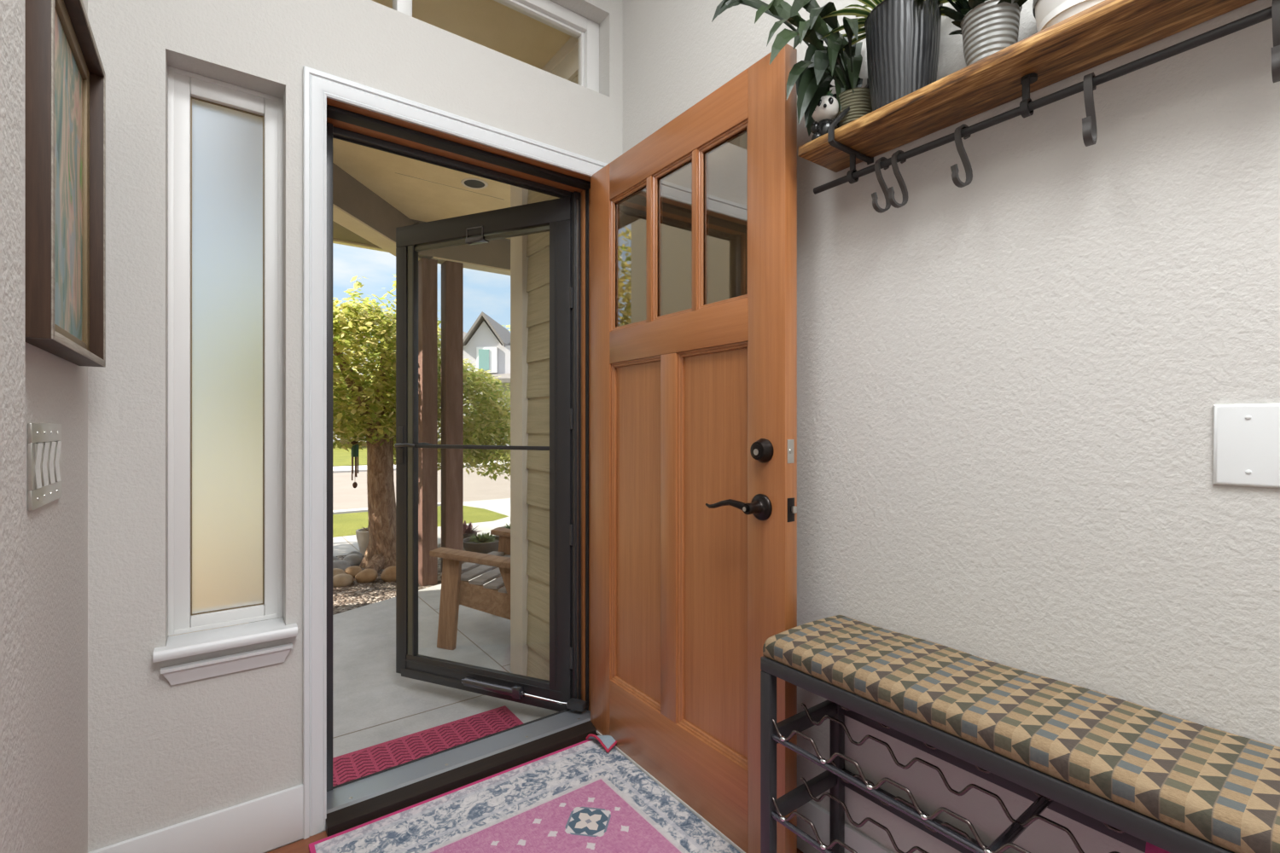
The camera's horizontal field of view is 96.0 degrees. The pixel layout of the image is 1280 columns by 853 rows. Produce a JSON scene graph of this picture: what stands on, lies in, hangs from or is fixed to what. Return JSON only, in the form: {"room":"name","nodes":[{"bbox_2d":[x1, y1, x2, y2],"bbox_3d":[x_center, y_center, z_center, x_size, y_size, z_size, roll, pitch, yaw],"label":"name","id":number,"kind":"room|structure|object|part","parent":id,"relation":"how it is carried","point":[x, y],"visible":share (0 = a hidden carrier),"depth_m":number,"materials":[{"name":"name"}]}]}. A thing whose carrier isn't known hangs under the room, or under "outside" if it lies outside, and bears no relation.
{"room":"entryway","nodes":[
{"label":"entryway","id":0,"kind":"room"},
{"bbox_2d":[0,0,25,852],"bbox_3d":[0.472,-0.370,-1.040,0.195,3.020,3.767,0,0,-36],"label":"wall","id":1,"kind":"structure","parent":0,"point":[12,12],"depth_m":0.49,"materials":[{"name":"grey paint"}]},
{"bbox_2d":[25,0,87,852],"bbox_3d":[-0.996,-0.370,0.870,0.100,3.020,1.047,0,0,-36],"label":"wall","id":2,"kind":"structure","parent":0,"point":[56,388],"depth_m":1.08,"materials":[{"name":"grey paint"}]},
{"bbox_2d":[27,423,61,511],"bbox_3d":[-0.990,0.062,0.954,0.008,0.134,0.232,0,0,-36],"label":"switch plate","id":3,"kind":"object","parent":2,"relation":"attached to","point":[43,459],"visible":1,"depth_m":0.94,"materials":[{"name":"white plastic"}]},
{"bbox_2d":[25,0,105,366],"bbox_3d":[-1.030,-0.449,1.038,0.042,0.639,0.506,0,0,-36],"label":"picture frame","id":4,"kind":"object","parent":2,"relation":"attached to","point":[66,75],"visible":0.94,"depth_m":1.05,"materials":[{"name":"brown wood"}]},
{"bbox_2d":[87,0,622,852],"bbox_3d":[-0.711,-0.370,1.824,1.690,3.020,0.150,0,0,-36],"label":"wall","id":5,"kind":"structure","parent":0,"point":[161,754],"depth_m":1.42,"materials":[{"name":"grey paint"}]},
{"bbox_2d":[87,784,303,852],"bbox_3d":[-1.090,1.048,1.443,0.430,0.144,0.013,0,0,-36],"label":"baseboard","id":6,"kind":"structure","parent":5,"relation":"attached to","point":[263,824],"depth_m":1.48,"materials":[{"name":"white"}]},
{"bbox_2d":[152,65,297,685],"bbox_3d":[-1.086,-0.145,1.523,0.296,1.552,0.183,0,0,-36],"label":"window","id":7,"kind":"structure","parent":5,"relation":"in","point":[225,140],"depth_m":1.55,"materials":[{"name":"white glass"}]},
{"bbox_3d":[-1.067,0.548,1.497,0.296,0.027,0.118,0,0,-36],"label":"sill","id":8,"kind":"part","parent":7,"relation":"part of","materials":[{"name":"white"}]},
{"bbox_3d":[-1.117,-0.185,1.562,0.170,1.368,0.004,0,0,-36],"label":"pane","id":9,"kind":"part","parent":7,"relation":"part of","materials":[{"name":"white glass"}]},
{"bbox_2d":[326,122,580,791],"bbox_3d":[-0.603,0.077,1.999,0.889,2.035,0.062,0,0,-36],"label":"trim","id":10,"kind":"structure","parent":5,"relation":"attached to","point":[332,131],"depth_m":1.99,"materials":[{"name":"black metal"}]},
{"bbox_2d":[302,65,607,839],"bbox_3d":[-0.506,0.070,1.871,1.021,2.100,0.018,0,0,-36],"label":"trim","id":11,"kind":"structure","parent":5,"relation":"attached to","point":[318,85],"depth_m":1.59,"materials":[{"name":"white wood"}]},
{"bbox_2d":[326,98,590,711],"bbox_3d":[-0.558,0.087,1.937,0.950,2.066,0.151,0,0,-36],"label":"trim","id":12,"kind":"structure","parent":5,"relation":"attached to","point":[342,115],"depth_m":2.14,"materials":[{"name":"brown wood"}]},
{"bbox_2d":[320,709,598,837],"bbox_3d":[-0.550,1.132,1.927,0.910,0.096,0.215,0,0,-36],"label":"threshold","id":13,"kind":"object","parent":5,"relation":"attached to","point":[354,803],"depth_m":1.84,"materials":[{"name":"grey metal"}]},
{"bbox_2d":[394,196,587,711],"bbox_3d":[-0.642,0.112,2.412,0.978,2.013,0.122,0,0,23],"label":"door","id":14,"kind":"structure","parent":5,"relation":"in","point":[553,216],"depth_m":2.37,"materials":[{"name":"black metal"}]},
{"bbox_3d":[-1.030,0.083,2.537,0.131,0.165,0.048,0,0,23],"label":"lever handle","id":15,"kind":"part","parent":14,"relation":"part of","materials":[{"name":"black metal"}]},
{"bbox_3d":[-0.685,0.087,2.429,0.749,0.016,0.022,0,0,23],"label":"meeting rail","id":16,"kind":"part","parent":14,"relation":"part of","materials":[{"name":"black metal"}]},
{"bbox_3d":[-0.361,1.063,2.245,0.241,0.012,0.015,0,0,23],"label":"closer rod","id":17,"kind":"part","parent":14,"relation":"part of","materials":[{"name":"silver metal"}]},
{"bbox_2d":[392,0,599,93],"bbox_3d":[-0.731,-1.400,1.848,1.376,0.316,0.068,0,0,-36],"label":"window","id":18,"kind":"structure","parent":5,"relation":"in","point":[547,12],"depth_m":2.17,"materials":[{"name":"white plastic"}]},
{"bbox_2d":[590,43,797,852],"bbox_3d":[0.097,0.093,1.764,0.161,2.034,0.932,0,0,-36],"label":"door","id":19,"kind":"structure","parent":5,"relation":"in","point":[694,410],"depth_m":1.66,"materials":[{"name":"brown wood"}]},
{"bbox_3d":[-0.004,0.334,1.913,0.042,1.109,0.293,0,0,-36],"label":"panel","id":20,"kind":"part","parent":19,"relation":"part of","materials":[{"name":"brown wood"}]},
{"bbox_3d":[0.210,0.334,1.614,0.042,1.109,0.292,0,0,-36],"label":"panel","id":21,"kind":"part","parent":19,"relation":"part of","materials":[{"name":"brown wood"}]},
{"bbox_3d":[0.245,0.202,1.474,0.062,0.067,0.187,0,0,-36],"label":"lever handle","id":22,"kind":"part","parent":19,"relation":"part of","materials":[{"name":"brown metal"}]},
{"bbox_3d":[0.365,0.060,1.395,0.024,0.058,0.004,0,0,-36],"label":"strike plate","id":23,"kind":"part","parent":19,"relation":"part of","materials":[{"name":"silver metal"}]},
{"bbox_3d":[0.366,0.202,1.396,0.026,0.058,0.002,0,0,-36],"label":"latch plate","id":24,"kind":"part","parent":19,"relation":"part of","materials":[{"name":"metal"}]},
{"bbox_2d":[332,506,508,537],"bbox_3d":[-8.439,1.372,4.095,15.280,0.256,2.090,0,0,-36],"label":"lawn","id":25,"kind":"structure","parent":0,"point":[344,525],"depth_m":7.74,"materials":[{"name":"plant"}]},
{"bbox_2d":[463,498,510,521],"bbox_3d":[-0.137,1.373,10.250,6.050,0.254,2.140,0,0,-36],"label":"driveway","id":26,"kind":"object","parent":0,"point":[501,506],"visible":0.13,"depth_m":9.09,"materials":[{"name":"concrete"}]},
{"bbox_2d":[267,741,803,852],"bbox_3d":[0.756,1.150,-0.250,1.590,0.060,4.900,0,0,-36],"label":"floor","id":27,"kind":"structure","parent":0,"point":[301,846],"depth_m":1.54,"materials":[{"name":"brown wood"}]},
{"bbox_2d":[308,733,740,852],"bbox_3d":[0.191,1.097,0.923,1.003,0.044,2.258,0,0,-36],"label":"rug","id":28,"kind":"object","parent":27,"relation":"on","point":[586,796],"visible":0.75,"depth_m":1.64,"materials":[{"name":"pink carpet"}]},
{"bbox_2d":[760,615,1279,852],"bbox_3d":[0.754,0.783,0.846,0.281,0.654,1.266,0,0,-36],"label":"bench","id":29,"kind":"object","parent":27,"relation":"on","point":[1134,775],"visible":1,"depth_m":0.95,"materials":[{"name":"fabric"}]},
{"bbox_3d":[0.283,0.824,1.268,0.026,0.572,0.027,0,0,-36],"label":"leg","id":30,"kind":"part","parent":29,"relation":"part of","materials":[{"name":"black metal"}]},
{"bbox_3d":[0.650,0.847,0.769,0.013,0.013,1.226,0,0,-36],"label":"rail","id":31,"kind":"part","parent":29,"relation":"part of","materials":[{"name":"grey metal"}]},
{"bbox_3d":[0.384,0.856,1.343,0.225,0.034,0.018,0,0,-36],"label":"rail","id":32,"kind":"part","parent":29,"relation":"part of","materials":[{"name":"black metal"}]},
{"bbox_3d":[0.384,0.685,1.343,0.225,0.034,0.018,0,0,-36],"label":"rail","id":33,"kind":"part","parent":29,"relation":"part of","materials":[{"name":"black metal"}]},
{"bbox_3d":[0.485,0.824,1.417,0.026,0.572,0.027,0,0,-36],"label":"leg","id":34,"kind":"part","parent":29,"relation":"part of","materials":[{"name":"black metal"}]},
{"bbox_3d":[0.650,0.676,0.769,0.013,0.013,1.226,0,0,-36],"label":"rail","id":35,"kind":"part","parent":29,"relation":"part of","materials":[{"name":"grey metal"}]},
{"bbox_3d":[0.854,0.854,0.919,0.020,0.030,1.226,0,0,-36],"label":"rail","id":36,"kind":"part","parent":29,"relation":"part of","materials":[{"name":"black metal"}]},
{"bbox_3d":[0.854,0.683,0.919,0.020,0.030,1.226,0,0,-36],"label":"rail","id":37,"kind":"part","parent":29,"relation":"part of","materials":[{"name":"black metal"}]},
{"bbox_2d":[1145,842,1170,852],"bbox_3d":[0.812,0.604,0.753,0.080,0.064,0.248,0,0,-36],"label":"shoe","id":38,"kind":"object","parent":29,"relation":"on","point":[1149,848],"visible":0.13,"depth_m":0.83,"materials":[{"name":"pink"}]},
{"bbox_2d":[526,75,577,680],"bbox_3d":[-0.389,-0.195,2.528,0.024,2.770,0.560,0,0,-36],"label":"wall","id":39,"kind":"structure","parent":0,"point":[538,248],"depth_m":2.61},
{"bbox_2d":[510,36,577,675],"bbox_3d":[-0.422,-0.195,2.555,0.045,2.770,0.643,0,0,-36],"label":"trim","id":40,"kind":"structure","parent":39,"relation":"attached to","point":[563,64],"depth_m":2.72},
{"bbox_2d":[622,0,1279,852],"bbox_3d":[1.402,-0.370,0.298,0.100,3.020,4.815,0,0,-36],"label":"wall","id":41,"kind":"structure","parent":0,"point":[1010,380],"depth_m":1.09,"materials":[{"name":"grey paint"}]},
{"bbox_2d":[797,801,894,852],"bbox_3d":[1.363,1.049,0.257,0.013,0.142,4.795,0,0,-36],"label":"baseboard","id":42,"kind":"structure","parent":41,"relation":"attached to","point":[858,841],"depth_m":1.46,"materials":[{"name":"white"}]},
{"bbox_2d":[798,0,1271,194],"bbox_3d":[0.789,-0.696,0.911,0.159,0.269,1.230,0,0,-36],"label":"wall shelf","id":43,"kind":"object","parent":41,"relation":"attached to","point":[1106,31],"visible":0.98,"depth_m":1.03,"materials":[{"name":"brown wood"}]},
{"bbox_2d":[711,0,872,136],"bbox_3d":[0.343,-0.879,1.326,0.384,0.439,0.236,0,0,16],"label":"plant","id":44,"kind":"object","parent":43,"relation":"on","point":[812,77],"visible":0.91,"depth_m":1.30,"materials":[{"name":"green plant"}]},
{"bbox_2d":[810,89,839,140],"bbox_3d":[0.431,-0.722,1.342,0.064,0.127,0.068,0,0,19],"label":"figurine","id":45,"kind":"object","parent":43,"relation":"on","point":[827,109],"visible":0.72,"depth_m":1.32,"materials":[{"name":"black"}]},
{"bbox_2d":[836,87,872,127],"bbox_3d":[0.500,-0.712,1.344,0.092,0.105,0.092,0,0,-36],"label":"basket","id":46,"kind":"object","parent":43,"relation":"on","point":[858,101],"depth_m":1.31,"materials":[{"name":"yellow"}]},
{"bbox_2d":[871,157,890,213],"bbox_3d":[0.531,-0.532,1.267,0.044,0.118,0.012,0,0,-16],"label":"s-hook","id":47,"kind":"object","parent":43,"relation":"hanging from","point":[877,168],"visible":0.95,"depth_m":1.26,"materials":[{"name":"grey metal"}]},
{"bbox_2d":[820,0,968,111],"bbox_3d":[0.547,-0.816,1.208,0.193,0.312,0.418,0,0,-36],"label":"plant","id":48,"kind":"object","parent":43,"relation":"on","point":[903,37],"visible":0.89,"depth_m":1.17,"materials":[{"name":"green plant"}]},
{"bbox_3d":[0.559,-0.767,1.226,0.152,0.215,0.152,0,0,-36],"label":"pot","id":49,"kind":"part","parent":48,"relation":"part of","materials":[{"name":"grey metal"}]},
{"bbox_2d":[887,150,908,208],"bbox_3d":[0.553,-0.531,1.236,0.044,0.119,0.012,0,0,-16],"label":"s-hook","id":50,"kind":"object","parent":43,"relation":"hanging from","point":[898,175],"visible":0.99,"depth_m":1.23,"materials":[{"name":"grey metal"}]},
{"bbox_2d":[950,124,972,187],"bbox_3d":[0.631,-0.531,1.130,0.044,0.119,0.012,0,0,-18],"label":"s-hook","id":51,"kind":"object","parent":43,"relation":"hanging from","point":[960,148],"visible":1,"depth_m":1.13,"materials":[{"name":"grey metal"}]},
{"bbox_2d":[940,0,1027,66],"bbox_3d":[0.658,-0.761,1.072,0.128,0.203,0.194,0,0,-36],"label":"plant","id":52,"kind":"object","parent":43,"relation":"on","point":[987,27],"visible":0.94,"depth_m":1.06,"materials":[{"name":"green plant"}]},
{"bbox_2d":[1032,0,1104,32],"bbox_3d":[0.751,-0.735,0.970,0.148,0.150,0.148,0,0,-36],"label":"pot","id":53,"kind":"object","parent":43,"relation":"on","point":[1046,13],"visible":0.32,"depth_m":0.95,"materials":[{"name":"white ceramic"}]},
{"bbox_2d":[1082,72,1097,146],"bbox_3d":[0.753,-0.532,0.965,0.044,0.118,0.012,0,0,-40],"label":"s-hook","id":54,"kind":"object","parent":43,"relation":"hanging from","point":[1089,124],"visible":1,"depth_m":0.96,"materials":[{"name":"grey metal"}]},
{"bbox_2d":[1271,0,1279,83],"bbox_3d":[0.880,-0.534,0.793,0.044,0.113,0.012,0,0,-38],"label":"s-hook","id":55,"kind":"object","parent":43,"relation":"hanging from","point":[1276,3],"visible":1,"depth_m":0.79,"materials":[{"name":"grey metal"}]},
{"bbox_2d":[1213,403,1279,488],"bbox_3d":[0.930,0.028,0.847,0.008,0.125,0.125,0,0,-36],"label":"blank plate","id":56,"kind":"object","parent":41,"relation":"attached to","point":[1247,437],"visible":1,"depth_m":0.87,"materials":[{"name":"white plastic"}]},
{"label":"outside","id":57,"kind":"structure","parent":0,"visible":0},
{"bbox_2d":[332,442,510,466],"bbox_3d":[-20.640,1.440,53.245,110.000,0.420,69.800,0,0,-36],"label":"lawn","id":58,"kind":"structure","parent":57,"point":[341,456],"depth_m":22.75,"materials":[{"name":"plant"}]},
{"bbox_2d":[332,368,372,444],"bbox_3d":[-17.314,-1.106,34.057,5.564,4.712,5.894,0,0,-36],"label":"tree","id":59,"kind":"object","parent":58,"relation":"on","point":[338,369],"visible":0.02,"depth_m":33.43,"materials":[{"name":"green plant"}]},
{"bbox_2d":[332,336,378,442],"bbox_3d":[-25.072,-3.737,49.586,5.902,9.974,10.116,0,0,-16],"label":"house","id":60,"kind":"structure","parent":58,"relation":"on","point":[363,336],"depth_m":46.00,"materials":[{"name":"grey"}]},
{"bbox_2d":[437,311,510,445],"bbox_3d":[-7.823,-2.543,33.900,7.491,7.586,8.200,0,0,0],"label":"house","id":61,"kind":"structure","parent":58,"relation":"on","point":[486,345],"depth_m":32.00,"materials":[{"name":"grey"}]},
{"bbox_3d":[-8.629,-3.698,31.870,0.569,1.138,0.060,0,0,0],"label":"pane","id":62,"kind":"part","parent":61,"relation":"part of","materials":[{"name":"teal glass"}]},
{"bbox_3d":[-1.817,-0.455,1.115,8.400,3.550,0.018,0,0,-36],"label":"wall","id":63,"kind":"structure","parent":0,"visible":0},
{"bbox_2d":[332,162,510,275],"bbox_3d":[-1.258,-1.452,3.914,1.566,0.257,4.299,0,0,14],"label":"beam","id":64,"kind":"structure","parent":63,"relation":"attached to","point":[357,208],"depth_m":4.04,"materials":[{"name":"paint"}]},
{"bbox_2d":[332,218,510,252],"bbox_3d":[-0.676,-1.745,3.982,3.400,0.530,3.230,0,0,-36],"label":"porch roof","id":65,"kind":"structure","parent":64,"relation":"on","point":[341,235],"depth_m":4.62,"materials":[{"name":"paint"}]},
{"bbox_2d":[332,0,571,239],"bbox_3d":[-0.582,-1.610,3.737,3.300,0.061,2.735,0,0,-36],"label":"ceiling","id":66,"kind":"structure","parent":65,"relation":"attached to","point":[421,191],"depth_m":3.40,"materials":[{"name":"paint"}]},
{"bbox_2d":[460,178,488,189],"bbox_3d":[-1.076,-1.603,3.742,0.168,0.055,0.168,0,0,-36],"label":"recessed light","id":67,"kind":"object","parent":66,"relation":"in","point":[475,183],"visible":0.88,"depth_m":3.74,"materials":[{"name":"black"}]},
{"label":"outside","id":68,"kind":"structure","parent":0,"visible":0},
{"bbox_2d":[332,466,510,510],"bbox_3d":[-0.175,1.480,17.082,100.000,0.340,8.700,0,0,-36],"label":"street","id":69,"kind":"structure","parent":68,"point":[476,487],"depth_m":12.20,"materials":[{"name":"beige concrete"}]},
{"bbox_2d":[332,502,441,514],"bbox_3d":[-14.422,1.445,1.104,28.100,0.410,0.200,0,0,-36],"label":"curb","id":70,"kind":"object","parent":69,"relation":"on","point":[356,510],"depth_m":8.51,"materials":[{"name":"grey concrete"}]},
{"bbox_2d":[332,460,507,472],"bbox_3d":[-3.351,1.450,21.387,100.000,0.400,2.000,0,0,-36],"label":"curb","id":71,"kind":"object","parent":69,"relation":"on","point":[343,468],"depth_m":17.22,"materials":[{"name":"grey concrete"}]},
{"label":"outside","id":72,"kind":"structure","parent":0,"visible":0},
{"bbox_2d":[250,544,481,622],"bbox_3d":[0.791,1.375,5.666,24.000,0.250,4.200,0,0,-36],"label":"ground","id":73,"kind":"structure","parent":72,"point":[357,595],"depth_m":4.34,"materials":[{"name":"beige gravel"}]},
{"bbox_2d":[332,568,346,576],"bbox_3d":[-2.501,1.216,4.679,0.210,0.116,0.166,0,0,-36],"label":"rock","id":74,"kind":"object","parent":73,"relation":"on","point":[335,571],"visible":0.2,"depth_m":4.67,"materials":[{"name":"beige stone"}]},
{"bbox_2d":[332,559,350,570],"bbox_3d":[-2.600,1.213,4.940,0.220,0.125,0.163,0,0,-36],"label":"rock","id":75,"kind":"object","parent":73,"relation":"on","point":[340,564],"visible":0.34,"depth_m":4.91,"materials":[{"name":"grey stone"}]},
{"bbox_2d":[332,573,353,587],"bbox_3d":[-2.357,1.221,4.548,0.146,0.108,0.165,0,0,26],"label":"rock","id":76,"kind":"object","parent":73,"relation":"on","point":[340,580],"visible":0.7,"depth_m":4.50,"materials":[{"name":"beige stone"}]},
{"bbox_2d":[343,553,362,566],"bbox_3d":[-2.593,1.216,5.197,0.157,0.130,0.156,0,0,8],"label":"rock","id":77,"kind":"object","parent":73,"relation":"on","point":[353,559],"visible":0.67,"depth_m":5.15,"materials":[{"name":"grey stone"}]},
{"bbox_2d":[344,565,361,577],"bbox_3d":[-2.398,1.220,4.816,0.137,0.101,0.137,0,0,-36],"label":"rock","id":78,"kind":"object","parent":73,"relation":"on","point":[353,571],"visible":0.56,"depth_m":4.77,"materials":[{"name":"brown stone"}]},
{"bbox_2d":[347,551,362,557],"bbox_3d":[-2.676,1.221,5.395,0.143,0.112,0.121,0,0,-36],"label":"rock","id":79,"kind":"object","parent":73,"relation":"on","point":[352,552],"visible":0.3,"depth_m":5.38,"materials":[{"name":"grey stone"}]},
{"bbox_2d":[355,525,368,556],"bbox_3d":[-2.627,1.108,5.642,0.280,0.284,0.280,0,0,-36],"label":"planter","id":80,"kind":"object","parent":73,"relation":"on","point":[362,534],"visible":0.23,"depth_m":5.53,"materials":[{"name":"beige"}]},
{"bbox_2d":[354,568,378,582],"bbox_3d":[-2.210,1.218,4.656,0.170,0.126,0.144,0,0,-36],"label":"rock","id":81,"kind":"object","parent":73,"relation":"on","point":[369,575],"visible":0.91,"depth_m":4.61,"materials":[{"name":"brown stone"}]},
{"bbox_2d":[380,565,395,581],"bbox_3d":[-2.021,1.210,4.706,0.178,0.143,0.168,0,0,-36],"label":"rock","id":82,"kind":"object","parent":73,"relation":"on","point":[388,574],"visible":0.64,"depth_m":4.64,"materials":[{"name":"brown stone"}]},
{"bbox_2d":[332,273,510,581],"bbox_3d":[-2.265,-0.018,5.555,3.192,2.635,1.912,0,0,-44],"label":"tree","id":83,"kind":"object","parent":73,"relation":"on","point":[372,418],"visible":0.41,"depth_m":5.09,"materials":[{"name":"green plant"}]},
{"bbox_2d":[350,441,358,488],"bbox_3d":[-2.450,0.217,4.950,0.072,0.628,0.072,0,0,-36],"label":"wind chime","id":84,"kind":"object","parent":83,"relation":"hanging from","point":[354,450],"visible":0.95,"depth_m":4.93,"materials":[{"name":"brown metal"}]},
{"bbox_2d":[418,257,437,586],"bbox_3d":[-1.688,-0.016,4.583,0.118,2.612,0.118,0,0,-36],"label":"porch post","id":85,"kind":"object","parent":73,"relation":"on","point":[427,268],"visible":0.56,"depth_m":4.54,"materials":[{"name":"brown wood"}]},
{"bbox_2d":[316,570,558,834],"bbox_3d":[-0.708,1.240,3.967,3.230,0.101,3.255,0,0,-36],"label":"porch slab","id":86,"kind":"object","parent":73,"relation":"on","point":[373,704],"visible":0.21,"depth_m":2.76,"materials":[{"name":"concrete"}]},
{"bbox_2d":[332,705,523,786],"bbox_3d":[-0.792,1.186,2.084,0.780,0.008,0.315,0,0,-36],"label":"doormat","id":87,"kind":"object","parent":86,"relation":"on","point":[356,765],"visible":0.31,"depth_m":2.14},
{"bbox_2d":[429,527,510,650],"bbox_3d":[-0.676,0.765,3.302,0.709,0.872,0.735,0,0,15],"label":"chair","id":88,"kind":"object","parent":86,"relation":"on","point":[493,597],"visible":0.38,"depth_m":3.07,"materials":[{"name":"brown wood"}]},
{"bbox_3d":[-1.019,0.938,3.085,0.139,0.512,0.032,0,0,15],"label":"leg","id":89,"kind":"part","parent":88,"relation":"part of","materials":[{"name":"brown wood"}]},
{"bbox_3d":[-0.864,0.690,3.027,0.492,0.069,0.105,0,0,15],"label":"arm","id":90,"kind":"part","parent":88,"relation":"part of","materials":[{"name":"brown wood"}]},
{"bbox_3d":[-0.759,0.931,3.050,0.662,0.244,0.030,0,0,15],"label":"seat rail","id":91,"kind":"part","parent":88,"relation":"part of","materials":[{"name":"brown wood"}]},
{"bbox_3d":[-0.698,0.690,3.634,0.492,0.069,0.105,0,0,15],"label":"arm","id":92,"kind":"part","parent":88,"relation":"part of","materials":[{"name":"brown wood"}]},
{"bbox_3d":[-0.861,0.938,3.663,0.139,0.512,0.032,0,0,15],"label":"leg","id":93,"kind":"part","parent":88,"relation":"part of","materials":[{"name":"brown wood"}]},
{"bbox_2d":[441,260,463,578],"bbox_3d":[-1.528,-0.016,4.679,0.138,2.612,0.138,0,0,-36],"label":"porch post","id":94,"kind":"object","parent":73,"relation":"on","point":[451,272],"visible":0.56,"depth_m":4.63,"materials":[{"name":"brown wood"}]},
{"bbox_2d":[463,520,480,539],"bbox_3d":[-1.865,1.125,6.093,0.327,0.250,0.351,0,0,27],"label":"plant","id":95,"kind":"object","parent":73,"relation":"on","point":[468,532],"visible":0.48,"depth_m":6.07,"materials":[{"name":"brown"}]},
{"bbox_3d":[-1.856,1.185,6.087,0.260,0.130,0.260,0,0,-36],"label":"pot","id":96,"kind":"part","parent":95,"relation":"part of","materials":[{"name":"brown"}]},
{"bbox_2d":[463,532,499,553],"bbox_3d":[-1.514,1.136,5.556,0.400,0.227,0.400,0,0,-36],"label":"planter","id":97,"kind":"object","parent":73,"relation":"on","point":[485,544],"visible":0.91,"depth_m":5.44,"materials":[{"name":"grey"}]},
{"bbox_2d":[494,523,510,536],"bbox_3d":[-1.348,1.141,6.089,0.380,0.218,0.380,0,0,-36],"label":"planter","id":98,"kind":"object","parent":73,"relation":"on","point":[505,526],"visible":0.16,"depth_m":6.11,"materials":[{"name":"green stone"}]},
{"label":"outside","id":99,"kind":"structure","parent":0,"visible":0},
{"bbox_2d":[332,519,510,556],"bbox_3d":[-0.773,1.373,7.786,32.000,0.255,1.070,0,0,-36],"label":"sidewalk","id":100,"kind":"structure","parent":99,"point":[341,545],"depth_m":6.40,"materials":[{"name":"concrete"}]}
]}

